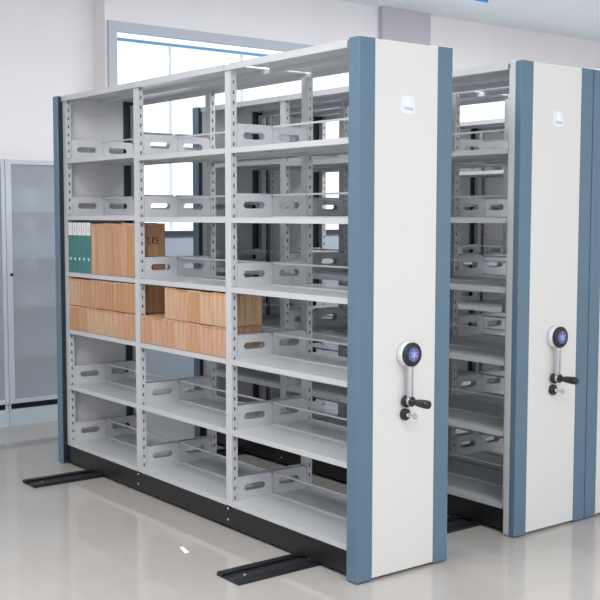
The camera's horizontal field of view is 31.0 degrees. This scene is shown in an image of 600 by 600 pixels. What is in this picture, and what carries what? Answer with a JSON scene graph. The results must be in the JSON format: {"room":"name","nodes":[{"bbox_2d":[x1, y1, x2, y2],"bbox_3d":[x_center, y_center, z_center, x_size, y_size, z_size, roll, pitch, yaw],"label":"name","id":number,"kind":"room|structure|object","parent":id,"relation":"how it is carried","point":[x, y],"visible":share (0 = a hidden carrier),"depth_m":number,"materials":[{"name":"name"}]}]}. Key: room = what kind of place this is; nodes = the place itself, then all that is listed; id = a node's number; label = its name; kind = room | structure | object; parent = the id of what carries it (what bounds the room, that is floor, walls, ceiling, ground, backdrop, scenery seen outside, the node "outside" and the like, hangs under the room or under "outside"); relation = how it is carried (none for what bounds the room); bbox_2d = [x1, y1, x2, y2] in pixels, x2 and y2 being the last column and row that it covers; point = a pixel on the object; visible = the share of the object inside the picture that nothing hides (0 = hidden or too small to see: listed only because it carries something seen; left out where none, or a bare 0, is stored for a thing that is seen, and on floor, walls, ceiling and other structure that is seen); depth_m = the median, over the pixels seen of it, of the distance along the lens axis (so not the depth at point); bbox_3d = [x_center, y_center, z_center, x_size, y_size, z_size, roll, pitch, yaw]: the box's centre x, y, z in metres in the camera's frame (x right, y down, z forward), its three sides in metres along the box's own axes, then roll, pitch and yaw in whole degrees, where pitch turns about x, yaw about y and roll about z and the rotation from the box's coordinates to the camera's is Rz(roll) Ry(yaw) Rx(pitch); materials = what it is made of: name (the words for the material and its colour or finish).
{"room":"archive storage room","nodes":[
{"label":"archive storage room","id":0,"kind":"room"},
{"bbox_2d":[0,0,94,160],"bbox_3d":[-5.014,-0.756,6.570,8.275,3.605,0.110,-3,6,-38],"label":"wall","id":1,"kind":"structure","parent":0,"point":[47,46],"depth_m":8.68,"materials":[{"name":"white paint"}]},
{"bbox_2d":[0,401,599,599],"bbox_3d":[2.087,1.222,4.818,17.200,0.050,12.100,-3,6,-38],"label":"floor","id":2,"kind":"structure","parent":0,"point":[103,538],"depth_m":5.03,"materials":[{"name":"grey tile"}]},
{"bbox_2d":[0,159,9,427],"bbox_3d":[-2.615,-0.033,7.825,0.900,1.975,0.352,-3,6,-38],"label":"tall cabinet","id":3,"kind":"object","parent":2,"relation":"on","point":[4,372],"visible":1,"depth_m":7.99,"materials":[{"name":"metal"}]},
{"bbox_2d":[4,159,57,425],"bbox_3d":[-1.899,-0.074,8.376,0.900,1.975,0.352,-3,6,-38],"label":"tall cabinet","id":4,"kind":"object","parent":2,"relation":"on","point":[29,184],"visible":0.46,"depth_m":8.39,"materials":[{"name":"metal"}]},
{"bbox_2d":[22,448,249,487],"bbox_3d":[0.241,0.963,7.689,4.600,0.018,0.170,-3,6,-38],"label":"rail","id":5,"kind":"object","parent":2,"relation":"on","point":[69,477],"visible":0.24,"depth_m":6.43,"materials":[{"name":"black metal"}]},
{"bbox_2d":[180,547,189,552],"bbox_3d":[-0.542,1.171,5.072,0.022,0.003,0.104,-2,5,-21],"label":"paper scrap","id":6,"kind":"object","parent":2,"relation":"on","point":[183,549],"visible":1,"depth_m":5.06,"materials":[{"name":"white paper"}]},
{"bbox_2d":[53,35,452,583],"bbox_3d":[-0.389,-0.035,5.759,0.542,2.295,3.059,-3,6,-38],"label":"shelving unit","id":7,"kind":"object","parent":2,"relation":"on","point":[392,447],"visible":0.94,"depth_m":5.29,"materials":[{"name":"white metal"}]},
{"bbox_2d":[68,222,72,271],"bbox_3d":[-1.331,-0.331,6.754,0.221,0.307,0.058,-3,6,-38],"label":"binder","id":8,"kind":"object","parent":7,"relation":"on","point":[70,224],"visible":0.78,"depth_m":6.68,"materials":[{"name":"teal plastic"}]},
{"bbox_2d":[70,305,78,330],"bbox_3d":[-1.313,0.105,6.765,0.222,0.150,0.118,-3,6,-38],"label":"kraft box","id":9,"kind":"object","parent":7,"relation":"on","point":[74,309],"visible":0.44,"depth_m":6.69,"materials":[{"name":"brown cardboard"}]},
{"bbox_2d":[70,278,90,305],"bbox_3d":[-1.304,-0.055,6.747,0.222,0.166,0.138,-3,6,-38],"label":"kraft box","id":10,"kind":"object","parent":9,"relation":"on","point":[74,282],"visible":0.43,"depth_m":6.68,"materials":[{"name":"brown cardboard"}]},
{"bbox_2d":[73,222,77,272],"bbox_3d":[-1.294,-0.328,6.707,0.221,0.307,0.058,-3,6,-38],"label":"binder","id":11,"kind":"object","parent":7,"relation":"on","point":[75,257],"visible":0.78,"depth_m":6.64,"materials":[{"name":"teal plastic"}]},
{"bbox_2d":[77,222,81,272],"bbox_3d":[-1.257,-0.324,6.659,0.221,0.307,0.058,-3,6,-38],"label":"binder","id":12,"kind":"object","parent":7,"relation":"on","point":[79,224],"visible":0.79,"depth_m":6.59,"materials":[{"name":"teal plastic"}]},
{"bbox_2d":[79,306,87,331],"bbox_3d":[-1.238,0.112,6.672,0.222,0.149,0.118,-3,6,-38],"label":"kraft box","id":13,"kind":"object","parent":7,"relation":"on","point":[82,310],"visible":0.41,"depth_m":6.60,"materials":[{"name":"brown cardboard"}]},
{"bbox_2d":[87,307,96,333],"bbox_3d":[-1.166,0.119,6.577,0.222,0.152,0.118,-3,6,-38],"label":"kraft box","id":14,"kind":"object","parent":7,"relation":"on","point":[91,312],"visible":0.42,"depth_m":6.51,"materials":[{"name":"brown cardboard"}]},
{"bbox_2d":[80,279,90,306],"bbox_3d":[-1.218,-0.046,6.638,0.222,0.165,0.138,-3,6,-38],"label":"kraft box","id":15,"kind":"object","parent":14,"relation":"on","point":[85,296],"visible":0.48,"depth_m":6.57,"materials":[{"name":"brown cardboard"}]},
{"bbox_2d":[90,279,110,308],"bbox_3d":[-1.133,-0.040,6.527,0.222,0.170,0.138,-3,6,-38],"label":"kraft box","id":16,"kind":"object","parent":14,"relation":"on","point":[95,284],"visible":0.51,"depth_m":6.46,"materials":[{"name":"brown cardboard"}]},
{"bbox_2d":[81,222,104,272],"bbox_3d":[-1.220,-0.320,6.611,0.221,0.307,0.058,-3,6,-38],"label":"binder","id":17,"kind":"object","parent":7,"relation":"on","point":[84,257],"visible":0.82,"depth_m":6.54,"materials":[{"name":"teal plastic"}]},
{"bbox_2d":[91,224,94,273],"bbox_3d":[-1.157,-0.309,6.514,0.200,0.300,0.042,-3,6,-38],"label":"file box","id":18,"kind":"object","parent":7,"relation":"on","point":[92,225],"visible":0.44,"depth_m":6.45,"materials":[{"name":"brown cardboard"}]},
{"bbox_2d":[95,224,99,274],"bbox_3d":[-1.125,-0.306,6.474,0.200,0.300,0.058,-3,6,-38],"label":"file box","id":19,"kind":"object","parent":7,"relation":"on","point":[97,257],"visible":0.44,"depth_m":6.41,"materials":[{"name":"brown cardboard"}]},
{"bbox_2d":[96,309,105,335],"bbox_3d":[-1.094,0.128,6.482,0.222,0.148,0.118,-3,6,-38],"label":"kraft box","id":20,"kind":"object","parent":7,"relation":"on","point":[100,313],"visible":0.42,"depth_m":6.41,"materials":[{"name":"brown cardboard"}]},
{"bbox_2d":[99,223,104,274],"bbox_3d":[-1.087,-0.303,6.423,0.200,0.303,0.066,-3,6,-38],"label":"file box","id":21,"kind":"object","parent":7,"relation":"on","point":[101,225],"visible":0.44,"depth_m":6.36,"materials":[{"name":"brown cardboard"}]},
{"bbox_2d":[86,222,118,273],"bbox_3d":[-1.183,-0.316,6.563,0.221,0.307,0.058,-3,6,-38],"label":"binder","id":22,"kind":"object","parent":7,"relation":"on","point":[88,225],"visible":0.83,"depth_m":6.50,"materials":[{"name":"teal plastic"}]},
{"bbox_2d":[104,223,109,275],"bbox_3d":[-1.047,-0.299,6.369,0.200,0.304,0.066,-3,6,-38],"label":"file box","id":23,"kind":"object","parent":7,"relation":"on","point":[106,225],"visible":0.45,"depth_m":6.30,"materials":[{"name":"brown cardboard"}]},
{"bbox_2d":[106,310,117,336],"bbox_3d":[-1.020,0.134,6.389,0.222,0.150,0.118,-3,6,-38],"label":"kraft box","id":24,"kind":"object","parent":7,"relation":"on","point":[110,315],"visible":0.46,"depth_m":6.32,"materials":[{"name":"brown cardboard"}]},
{"bbox_2d":[101,281,119,310],"bbox_3d":[-1.048,-0.030,6.417,0.222,0.168,0.138,-3,6,-38],"label":"kraft box","id":25,"kind":"object","parent":24,"relation":"on","point":[106,286],"visible":0.41,"depth_m":6.34,"materials":[{"name":"brown cardboard"}]},
{"bbox_2d":[110,223,120,275],"bbox_3d":[-1.006,-0.295,6.316,0.200,0.303,0.064,-3,6,-38],"label":"file box","id":26,"kind":"object","parent":7,"relation":"on","point":[112,225],"visible":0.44,"depth_m":6.25,"materials":[{"name":"brown cardboard"}]},
{"bbox_2d":[115,224,121,276],"bbox_3d":[-0.966,-0.289,6.264,0.200,0.300,0.066,-3,6,-38],"label":"file box","id":27,"kind":"object","parent":7,"relation":"on","point":[117,226],"visible":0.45,"depth_m":6.20,"materials":[{"name":"brown cardboard"}]},
{"bbox_2d":[115,312,125,338],"bbox_3d":[-0.947,0.143,6.295,0.222,0.148,0.118,-3,6,-38],"label":"kraft box","id":28,"kind":"object","parent":7,"relation":"on","point":[120,317],"visible":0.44,"depth_m":6.22,"materials":[{"name":"brown cardboard"}]},
{"bbox_2d":[112,281,130,311],"bbox_3d":[-0.962,-0.022,6.309,0.222,0.169,0.138,-3,6,-38],"label":"kraft box","id":29,"kind":"object","parent":28,"relation":"on","point":[118,287],"visible":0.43,"depth_m":6.24,"materials":[{"name":"brown cardboard"}]},
{"bbox_2d":[121,223,126,276],"bbox_3d":[-0.923,-0.289,6.211,0.200,0.307,0.066,-3,6,-38],"label":"file box","id":30,"kind":"object","parent":7,"relation":"on","point":[123,225],"visible":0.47,"depth_m":6.15,"materials":[{"name":"brown cardboard"}]},
{"bbox_2d":[126,223,164,277],"bbox_3d":[-0.875,-0.283,6.147,0.200,0.305,0.091,-3,6,-38],"label":"file box","id":31,"kind":"object","parent":7,"relation":"on","point":[154,232],"visible":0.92,"depth_m":6.11,"materials":[{"name":"brown cardboard"}]},
{"bbox_2d":[126,312,164,340],"bbox_3d":[-0.874,0.149,6.201,0.222,0.150,0.118,-3,6,-38],"label":"kraft box","id":32,"kind":"object","parent":7,"relation":"on","point":[130,318],"visible":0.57,"depth_m":6.13,"materials":[{"name":"brown cardboard"}]},
{"bbox_2d":[124,283,168,313],"bbox_3d":[-0.878,-0.014,6.197,0.222,0.170,0.138,-3,6,-38],"label":"kraft box","id":33,"kind":"object","parent":32,"relation":"on","point":[154,294],"visible":0.53,"depth_m":6.14,"materials":[{"name":"brown cardboard"}]},
{"bbox_2d":[141,314,164,343],"bbox_3d":[-0.763,0.160,6.054,0.222,0.151,0.119,-3,6,-38],"label":"kraft box","id":34,"kind":"object","parent":7,"relation":"on","point":[146,320],"visible":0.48,"depth_m":5.99,"materials":[{"name":"brown cardboard"}]},
{"bbox_2d":[152,316,164,345],"bbox_3d":[-0.689,0.168,5.959,0.222,0.151,0.119,-3,6,-38],"label":"kraft box","id":35,"kind":"object","parent":7,"relation":"on","point":[157,322],"visible":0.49,"depth_m":5.89,"materials":[{"name":"brown cardboard"}]},
{"bbox_2d":[163,319,174,348],"bbox_3d":[-0.616,0.175,5.863,0.222,0.152,0.119,-3,6,-38],"label":"kraft box","id":36,"kind":"object","parent":7,"relation":"on","point":[168,324],"visible":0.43,"depth_m":5.79,"materials":[{"name":"brown cardboard"}]},
{"bbox_2d":[165,287,189,319],"bbox_3d":[-0.605,0.014,5.845,0.222,0.169,0.117,-3,6,-38],"label":"kraft box","id":37,"kind":"object","parent":36,"relation":"on","point":[170,292],"visible":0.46,"depth_m":5.78,"materials":[{"name":"brown cardboard"}]},
{"bbox_2d":[175,320,186,350],"bbox_3d":[-0.542,0.182,5.767,0.222,0.151,0.119,-3,6,-38],"label":"kraft box","id":38,"kind":"object","parent":7,"relation":"on","point":[180,326],"visible":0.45,"depth_m":5.69,"materials":[{"name":"brown cardboard"}]},
{"bbox_2d":[176,289,197,321],"bbox_3d":[-0.533,0.023,5.751,0.222,0.165,0.117,-3,6,-38],"label":"kraft box","id":39,"kind":"object","parent":38,"relation":"on","point":[181,294],"visible":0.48,"depth_m":5.68,"materials":[{"name":"brown cardboard"}]},
{"bbox_2d":[187,322,199,352],"bbox_3d":[-0.468,0.191,5.672,0.222,0.150,0.119,-3,6,-38],"label":"kraft box","id":40,"kind":"object","parent":7,"relation":"on","point":[192,328],"visible":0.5,"depth_m":5.60,"materials":[{"name":"brown cardboard"}]},
{"bbox_2d":[188,289,209,323],"bbox_3d":[-0.461,0.030,5.657,0.222,0.167,0.117,-3,6,-38],"label":"kraft box","id":41,"kind":"object","parent":40,"relation":"on","point":[193,295],"visible":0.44,"depth_m":5.59,"materials":[{"name":"brown cardboard"}]},
{"bbox_2d":[199,324,212,355],"bbox_3d":[-0.394,0.199,5.577,0.222,0.149,0.119,-3,6,-38],"label":"kraft box","id":42,"kind":"object","parent":7,"relation":"on","point":[205,331],"visible":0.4,"depth_m":5.51,"materials":[{"name":"brown cardboard"}]},
{"bbox_2d":[200,291,219,325],"bbox_3d":[-0.389,0.038,5.563,0.222,0.165,0.117,-3,6,-38],"label":"kraft box","id":43,"kind":"object","parent":42,"relation":"on","point":[206,297],"visible":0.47,"depth_m":5.49,"materials":[{"name":"brown cardboard"}]},
{"bbox_2d":[212,325,261,357],"bbox_3d":[-0.319,0.205,5.482,0.222,0.151,0.119,-3,6,-38],"label":"kraft box","id":44,"kind":"object","parent":7,"relation":"on","point":[218,333],"visible":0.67,"depth_m":5.43,"materials":[{"name":"brown cardboard"}]},
{"bbox_2d":[213,292,261,326],"bbox_3d":[-0.315,0.044,5.471,0.222,0.169,0.117,-3,6,-38],"label":"kraft box","id":45,"kind":"object","parent":44,"relation":"on","point":[249,307],"visible":0.65,"depth_m":5.43,"materials":[{"name":"brown cardboard"}]},
{"bbox_2d":[217,515,483,585],"bbox_3d":[1.509,1.092,6.051,4.600,0.018,0.170,-3,6,-38],"label":"rail","id":46,"kind":"object","parent":2,"relation":"on","point":[269,568],"visible":0.38,"depth_m":4.80,"materials":[{"name":"black metal"}]},
{"bbox_2d":[192,60,592,536],"bbox_3d":[0.411,-0.086,6.432,0.542,2.295,3.059,-3,6,-38],"label":"shelving unit","id":47,"kind":"object","parent":46,"relation":"on","point":[541,423],"visible":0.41,"depth_m":5.43,"materials":[{"name":"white metal"}]},
{"bbox_2d":[266,69,599,517],"bbox_3d":[0.845,-0.112,6.769,0.542,2.295,3.059,-3,6,-38],"label":"shelving unit","id":48,"kind":"object","parent":46,"relation":"on","point":[474,444],"visible":0.33,"depth_m":6.39,"materials":[{"name":"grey metal"}]},
{"bbox_2d":[457,118,503,382],"bbox_3d":[2.164,-0.188,7.782,0.542,2.295,3.059,-3,6,-38],"label":"shelving unit","id":49,"kind":"object","parent":46,"relation":"on","point":[469,234],"visible":0.09,"depth_m":8.96,"materials":[{"name":"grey metal"}]},
{"bbox_2d":[479,131,503,381],"bbox_3d":[2.598,-0.214,8.116,0.542,2.295,3.059,-3,6,-38],"label":"shelving unit","id":50,"kind":"object","parent":46,"relation":"on","point":[491,233],"visible":0.07,"depth_m":9.17,"materials":[{"name":"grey metal"}]},
{"bbox_2d":[94,0,599,389],"bbox_3d":[1.827,-1.143,11.685,8.825,3.605,0.250,-3,6,-38],"label":"wall","id":51,"kind":"structure","parent":0,"point":[309,22],"depth_m":10.02,"materials":[{"name":"white paint"}]},
{"bbox_2d":[107,20,338,234],"bbox_3d":[-0.470,-1.472,9.779,2.855,1.750,0.170,-3,6,-38],"label":"window","id":52,"kind":"structure","parent":51,"relation":"in","point":[113,27],"depth_m":9.30,"materials":[{"name":"metal"}]},
{"bbox_2d":[378,6,430,45],"bbox_3d":[1.035,-1.083,10.893,0.650,3.605,0.080,-3,6,-38],"label":"column","id":53,"kind":"structure","parent":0,"point":[394,24],"depth_m":10.71,"materials":[{"name":"grey paint"}]},
{"bbox_2d":[339,0,599,41],"bbox_3d":[2.092,-2.447,4.534,17.200,0.100,12.100,-3,6,-38],"label":"ceiling","id":54,"kind":"structure","parent":0,"point":[580,19],"depth_m":10.86,"materials":[{"name":"paint"}]},
{"bbox_2d":[464,0,488,3],"bbox_3d":[1.309,-2.730,9.543,1.000,0.112,0.042,-3,6,-38],"label":"hanging sign","id":55,"kind":"object","parent":54,"relation":"hanging from","point":[475,1],"visible":1,"depth_m":9.79,"materials":[{"name":"blue plastic"}]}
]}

